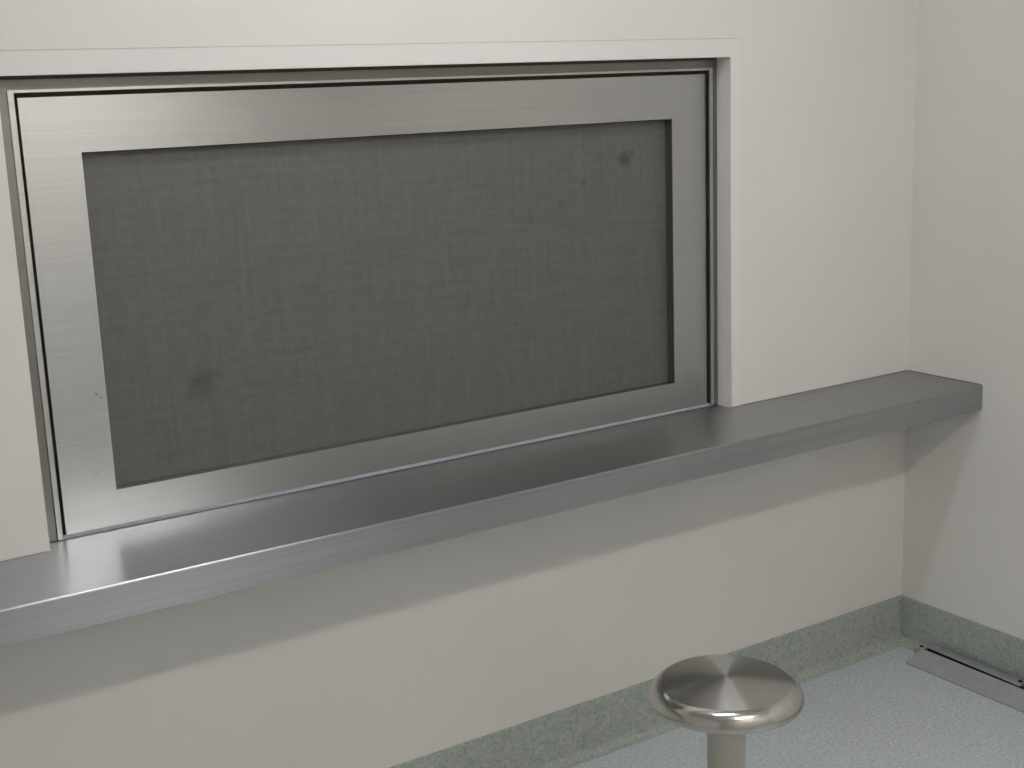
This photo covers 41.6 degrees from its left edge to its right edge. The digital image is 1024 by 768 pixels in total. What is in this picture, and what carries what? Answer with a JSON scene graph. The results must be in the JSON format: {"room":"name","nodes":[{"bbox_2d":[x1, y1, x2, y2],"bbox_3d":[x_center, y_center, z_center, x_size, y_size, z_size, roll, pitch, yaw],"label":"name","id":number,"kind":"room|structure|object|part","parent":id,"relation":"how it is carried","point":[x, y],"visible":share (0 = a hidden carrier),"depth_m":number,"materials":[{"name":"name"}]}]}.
{"room":"prison visiting room","nodes":[
{"label":"prison visiting room","id":0,"kind":"room"},
{"bbox_2d":[0,0,917,767],"bbox_3d":[-0.699,-0.299,2.390,4.240,2.670,0.140,-10,15,-32],"label":"wall","id":1,"kind":"structure","parent":0,"point":[396,658],"depth_m":3.00,"materials":[{"name":"paint"}]},
{"bbox_2d":[0,57,717,541],"bbox_3d":[-0.199,-0.233,2.742,1.582,0.806,0.066,-10,15,-32],"label":"window","id":2,"kind":"structure","parent":1,"relation":"in","point":[237,286],"depth_m":2.65,"materials":[{"name":"metal"}]},
{"bbox_2d":[0,38,733,50],"bbox_3d":[-0.212,-0.646,2.561,1.730,0.001,0.001,-10,15,-32],"label":"trim","id":3,"kind":"structure","parent":1,"relation":"attached to","point":[701,38],"depth_m":2.50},
{"bbox_2d":[0,38,740,560],"bbox_3d":[-0.196,-0.233,2.652,1.732,0.846,0.002,-10,15,-32],"label":"trim","id":4,"kind":"structure","parent":1,"relation":"attached to","point":[23,520],"depth_m":2.33,"materials":[{"name":"paint"}]},
{"bbox_2d":[0,370,982,647],"bbox_3d":[-0.435,0.273,2.511,3.600,0.068,0.336,-10,15,-32],"label":"countertop","id":5,"kind":"structure","parent":1,"relation":"attached to","point":[88,580],"depth_m":2.58,"materials":[{"name":"metal"}]},
{"bbox_2d":[390,595,900,767],"bbox_3d":[-0.607,0.933,2.591,4.000,0.133,0.028,-10,15,-32],"label":"baseboard","id":6,"kind":"structure","parent":1,"relation":"attached to","point":[572,736],"depth_m":3.15,"materials":[{"name":"stone"}]},
{"bbox_2d":[572,647,1023,767],"bbox_3d":[0.197,1.263,1.413,4.000,0.060,2.950,-10,15,-32],"label":"floor","id":7,"kind":"structure","parent":0,"point":[882,710],"depth_m":3.17,"materials":[{"name":"plastic"}]},
{"bbox_2d":[650,654,803,767],"bbox_3d":[0.396,0.752,2.487,0.277,0.459,0.277,-10,15,-32],"label":"stool","id":8,"kind":"object","parent":7,"relation":"on","point":[728,698],"visible":1,"depth_m":2.40,"materials":[{"name":"metal"}]},
{"bbox_3d":[0.388,0.534,2.439,0.234,0.014,0.234,-10,15,-32],"label":"seat","id":9,"kind":"part","parent":8,"relation":"part of","materials":[{"name":"metal"}]},
{"bbox_3d":[0.397,0.776,2.492,0.070,0.385,0.070,-10,15,-32],"label":"post","id":10,"kind":"part","parent":8,"relation":"part of","materials":[{"name":"grey metal"}]},
{"bbox_2d":[906,643,1023,712],"bbox_3d":[1.391,0.799,3.075,0.098,0.042,1.218,-10,15,-32],"label":"channel","id":11,"kind":"object","parent":7,"relation":"on","point":[978,678],"visible":1,"depth_m":3.41,"materials":[{"name":"metal"}]},
{"bbox_2d":[901,0,1023,639],"bbox_3d":[1.903,-0.345,2.164,0.120,2.670,3.070,-10,15,-32],"label":"wall","id":12,"kind":"structure","parent":0,"point":[963,553],"depth_m":3.32,"materials":[{"name":"paint"}]},
{"bbox_2d":[900,595,1023,685],"bbox_3d":[1.853,0.874,2.443,0.028,0.133,2.950,-10,15,-32],"label":"baseboard","id":13,"kind":"structure","parent":12,"relation":"attached to","point":[921,622],"depth_m":3.49,"materials":[{"name":"stone"}]}
]}

